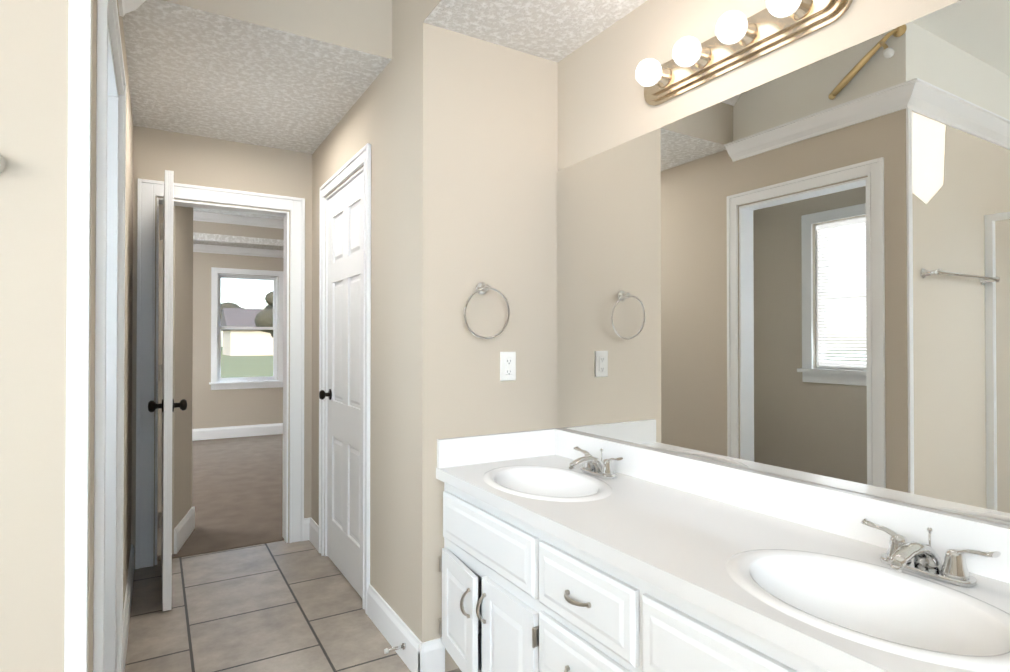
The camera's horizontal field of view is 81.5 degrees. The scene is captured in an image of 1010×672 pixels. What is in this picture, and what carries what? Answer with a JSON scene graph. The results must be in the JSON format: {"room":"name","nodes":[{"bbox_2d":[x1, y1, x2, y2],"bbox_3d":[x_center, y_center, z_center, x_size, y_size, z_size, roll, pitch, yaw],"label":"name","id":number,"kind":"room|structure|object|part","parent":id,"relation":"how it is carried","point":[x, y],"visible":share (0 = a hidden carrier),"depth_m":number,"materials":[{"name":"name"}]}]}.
{"room":"bathroom","nodes":[
{"label":"bathroom","id":0,"kind":"room"},
{"bbox_2d":[0,0,135,671],"bbox_3d":[-1.471,-0.116,2.140,0.120,2.750,2.400,0,-1,-31],"label":"wall","id":1,"kind":"structure","parent":0,"point":[33,33],"depth_m":1.10,"materials":[{"name":"beige paint"}]},
{"bbox_2d":[0,153,5,172],"bbox_3d":[-1.189,-0.317,0.866,0.686,0.048,0.080,0,-1,-31],"label":"towel bar","id":2,"kind":"object","parent":1,"relation":"attached to","point":[2,163],"visible":1,"depth_m":1.07,"materials":[{"name":"silver metal"}]},
{"bbox_2d":[64,0,125,671],"bbox_3d":[-1.134,0.192,1.572,0.154,2.123,0.893,0,-1,-31],"label":"door frame","id":3,"kind":"structure","parent":1,"relation":"attached to","point":[109,381],"depth_m":1.22,"materials":[{"name":"white wood"}]},
{"bbox_2d":[123,544,133,671],"bbox_3d":[-1.667,1.195,2.588,0.015,0.135,1.410,0,-1,-31],"label":"baseboard","id":4,"kind":"structure","parent":1,"relation":"attached to","point":[129,586],"depth_m":2.54,"materials":[{"name":"white wood"}]},
{"bbox_2d":[118,0,145,16],"bbox_3d":[-1.009,-1.285,1.581,0.090,0.420,0.950,0,-1,-31],"label":"ceiling light","id":5,"kind":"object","parent":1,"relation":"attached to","point":[125,6],"depth_m":1.94,"materials":[{"name":"white"}]},
{"bbox_2d":[157,434,283,560],"bbox_3d":[-2.930,1.334,5.396,6.900,0.106,4.590,0,-1,-31],"label":"floor","id":6,"kind":"structure","parent":0,"point":[237,492],"depth_m":4.75,"materials":[{"name":"beige carpet"}]},
{"bbox_2d":[136,126,307,564],"bbox_3d":[-1.761,-0.230,3.449,7.140,3.000,0.144,0,-1,-31],"label":"wall","id":7,"kind":"structure","parent":0,"point":[193,159],"depth_m":3.60,"materials":[{"name":"beige paint"}]},
{"bbox_2d":[148,170,186,610],"bbox_3d":[-1.721,0.249,2.984,0.161,2.018,0.686,0,-1,-31],"label":"open bedroom door","id":8,"kind":"structure","parent":7,"relation":"in","point":[167,405],"depth_m":2.69,"materials":[{"name":"white wood"}]},
{"bbox_2d":[174,507,194,553],"bbox_3d":[-1.988,1.197,3.643,0.132,0.150,0.498,0,-1,-31],"label":"baseboard","id":9,"kind":"structure","parent":7,"relation":"attached to","point":[186,526],"depth_m":3.59,"materials":[{"name":"white wood"}]},
{"bbox_2d":[135,178,304,568],"bbox_3d":[-1.666,0.206,3.487,0.883,2.128,0.154,0,-1,-31],"label":"door frame","id":10,"kind":"structure","parent":7,"relation":"attached to","point":[147,190],"depth_m":3.38,"materials":[{"name":"white wood"}]},
{"bbox_2d":[192,423,282,440],"bbox_3d":[-3.999,1.228,7.190,6.900,0.150,0.015,0,-1,-31],"label":"baseboard","id":11,"kind":"structure","parent":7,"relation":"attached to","point":[276,428],"depth_m":7.51,"materials":[{"name":"white wood"}]},
{"bbox_2d":[193,244,282,257],"bbox_3d":[-3.980,-1.092,7.178,6.900,0.090,0.090,0,-1,-31],"label":"crown molding","id":12,"kind":"structure","parent":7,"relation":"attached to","point":[202,248],"depth_m":7.50,"materials":[{"name":"white wood"}]},
{"bbox_2d":[193,211,283,228],"bbox_3d":[-3.751,-1.405,6.796,6.004,0.090,0.090,0,-1,-31],"label":"crown molding","id":13,"kind":"structure","parent":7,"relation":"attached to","point":[197,216],"depth_m":7.10,"materials":[{"name":"white wood"}]},
{"bbox_2d":[209,267,282,389],"bbox_3d":[-3.348,-0.091,7.642,0.910,1.545,0.165,0,-1,-31],"label":"window","id":14,"kind":"structure","parent":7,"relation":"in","point":[217,382],"depth_m":7.62,"materials":[{"name":"white"}]},
{"bbox_2d":[193,208,283,249],"bbox_3d":[-2.895,-1.348,5.359,6.900,0.390,4.330,0,-1,-31],"label":"ceiling","id":15,"kind":"structure","parent":0,"point":[221,234],"depth_m":7.14,"materials":[{"name":"beige paint"}]},
{"bbox_2d":[123,0,391,153],"bbox_3d":[-1.254,-1.205,2.833,0.953,0.100,1.449,0,-1,-31],"label":"ceiling","id":16,"kind":"structure","parent":0,"point":[194,71],"depth_m":2.62,"materials":[{"name":"white paint"}]},
{"bbox_2d":[163,0,391,58],"bbox_3d":[-0.913,-1.325,2.262,0.953,0.330,0.120,0,-1,-31],"label":"wall","id":17,"kind":"structure","parent":0,"point":[363,25],"depth_m":2.31,"materials":[{"name":"beige paint"}]},
{"bbox_2d":[125,540,461,671],"bbox_3d":[-0.617,1.296,0.594,3.596,0.100,6.030,0,-1,-31],"label":"floor","id":18,"kind":"structure","parent":0,"point":[281,606],"depth_m":2.62,"materials":[{"name":"beige tile"}]},
{"bbox_2d":[436,428,1009,671],"bbox_3d":[0.425,0.816,1.532,0.604,0.875,1.808,0,-1,-31],"label":"bathroom vanity","id":19,"kind":"object","parent":18,"relation":"on","point":[518,595],"depth_m":1.39,"materials":[{"name":"white"}]},
{"bbox_2d":[569,446,622,478],"bbox_3d":[0.288,0.444,2.054,0.156,0.087,0.243,0,-1,-31],"label":"faucet","id":20,"kind":"object","parent":19,"relation":"on","point":[595,466],"visible":1,"depth_m":2.04,"materials":[{"name":"silver metal"}]},
{"bbox_3d":[0.445,0.494,1.547,0.558,0.231,1.808,0,-1,-31],"label":"bathroom vanity top","id":21,"kind":"part","parent":19,"relation":"part of","materials":[{"name":"white stone"}]},
{"bbox_2d":[861,518,1000,586],"bbox_3d":[0.815,0.436,1.169,0.156,0.087,0.243,0,-1,-31],"label":"faucet","id":22,"kind":"object","parent":19,"relation":"on","point":[918,558],"visible":1,"depth_m":1.15,"materials":[{"name":"silver metal"}]},
{"bbox_2d":[308,0,459,671],"bbox_3d":[0.364,-0.124,1.156,0.122,2.750,5.970,0,-1,-31],"label":"wall","id":23,"kind":"structure","parent":0,"point":[409,115],"depth_m":2.28,"materials":[{"name":"beige paint"}]},
{"bbox_2d":[304,517,318,550],"bbox_3d":[-1.157,1.203,3.559,0.023,0.135,0.265,0,-1,-31],"label":"baseboard","id":24,"kind":"structure","parent":23,"relation":"attached to","point":[311,528],"depth_m":3.61,"materials":[{"name":"white wood"}]},
{"bbox_2d":[319,172,362,597],"bbox_3d":[-0.820,0.235,3.077,0.161,2.048,0.741,0,-1,-31],"label":"closet door","id":25,"kind":"structure","parent":23,"relation":"in","point":[344,394],"depth_m":3.06,"materials":[{"name":"white wood"}]},
{"bbox_2d":[318,143,370,613],"bbox_3d":[-0.805,0.194,3.092,0.129,2.143,0.908,0,-1,-31],"label":"door frame","id":26,"kind":"structure","parent":23,"relation":"attached to","point":[362,157],"depth_m":2.86,"materials":[{"name":"white wood"}]},
{"bbox_2d":[384,642,405,653],"bbox_3d":[-0.419,1.190,2.232,0.082,0.024,0.024,0,-1,-31],"label":"spring door stop","id":27,"kind":"object","parent":23,"relation":"attached to","point":[387,650],"visible":0.96,"depth_m":2.23,"materials":[{"name":"silver metal"}]},
{"bbox_2d":[367,584,430,671],"bbox_3d":[-0.458,1.193,2.400,0.022,0.135,0.620,0,-1,-31],"label":"baseboard","id":28,"kind":"structure","parent":23,"relation":"attached to","point":[416,655],"depth_m":2.32,"materials":[{"name":"white wood"}]},
{"bbox_2d":[460,34,555,436],"bbox_3d":[-0.019,-0.114,2.400,0.480,2.750,0.120,0,-1,-31],"label":"wall","id":29,"kind":"structure","parent":0,"point":[476,144],"depth_m":2.35,"materials":[{"name":"beige paint"}]},
{"bbox_2d":[464,282,509,338],"bbox_3d":[-0.076,-0.099,2.261,0.202,0.224,0.060,0,-1,-31],"label":"towel ring","id":30,"kind":"object","parent":29,"relation":"attached to","point":[482,288],"visible":1,"depth_m":2.26,"materials":[{"name":"silver metal"}]},
{"bbox_2d":[500,352,515,380],"bbox_3d":[0.014,0.121,2.342,0.072,0.116,0.010,0,-1,-31],"label":"electrical outlet","id":31,"kind":"object","parent":29,"relation":"attached to","point":[507,366],"visible":1,"depth_m":2.34,"materials":[{"name":"white plastic"}]},
{"bbox_2d":[424,0,646,62],"bbox_3d":[1.032,-1.390,0.529,0.613,0.430,4.190,0,-1,-31],"label":"ceiling","id":32,"kind":"structure","parent":0,"point":[557,31],"depth_m":2.16,"materials":[{"name":"white paint"}]},
{"bbox_2d":[556,0,1006,524],"bbox_3d":[1.347,-0.128,0.706,0.120,2.750,4.430,0,-1,-31],"label":"wall","id":33,"kind":"structure","parent":0,"point":[601,105],"depth_m":2.00,"materials":[{"name":"beige paint"}]},
{"bbox_2d":[644,0,852,105],"bbox_3d":[0.642,-0.845,1.712,0.066,0.124,0.710,0,-1,-31],"label":"sconce","id":34,"kind":"object","parent":33,"relation":"attached to","point":[767,32],"visible":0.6,"depth_m":1.65,"materials":[{"name":"gold metal"}]},
{"bbox_2d":[636,0,800,85],"bbox_3d":[0.581,-0.845,1.675,0.082,0.082,0.553,0,-1,-31],"label":"bulbs","id":35,"kind":"object","parent":34,"relation":"attached to","point":[731,27],"visible":1,"depth_m":1.61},
{"bbox_2d":[557,0,1009,524],"bbox_3d":[0.674,-0.170,1.706,0.012,1.096,1.777,0,-1,-31],"label":"vanity mirror","id":36,"kind":"object","parent":33,"relation":"attached to","point":[802,273],"visible":1,"depth_m":1.49,"materials":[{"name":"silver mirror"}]},
{"label":"outside","id":37,"kind":"structure","parent":0,"visible":0},
{"bbox_2d":[221,346,272,377],"bbox_3d":[-50.267,2.893,103.827,260.000,0.300,290.000,0,-1,-31],"label":"ground","id":38,"kind":"structure","parent":37,"point":[250,361],"depth_m":42.48,"materials":[{"name":"green plant"}]},
{"bbox_2d":[221,302,240,316],"bbox_3d":[-59.605,-2.210,127.358,10.150,10.315,9.925,0,-1,-31],"label":"tree","id":39,"kind":"object","parent":38,"relation":"on","point":[229,304],"depth_m":125.05,"materials":[{"name":"brown plant"}]},
{"bbox_2d":[221,308,272,355],"bbox_3d":[-30.610,-0.559,80.649,14.800,6.200,10.800,0,-1,-31],"label":"neighbor house","id":40,"kind":"structure","parent":38,"relation":"on","point":[240,320],"depth_m":74.58,"materials":[{"name":"beige"}]},
{"bbox_2d":[254,291,272,336],"bbox_3d":[-16.860,-0.540,43.367,3.246,5.514,3.373,0,-1,-31],"label":"tree","id":41,"kind":"object","parent":38,"relation":"on","point":[261,316],"depth_m":42.01,"materials":[{"name":"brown plant"}]}
]}

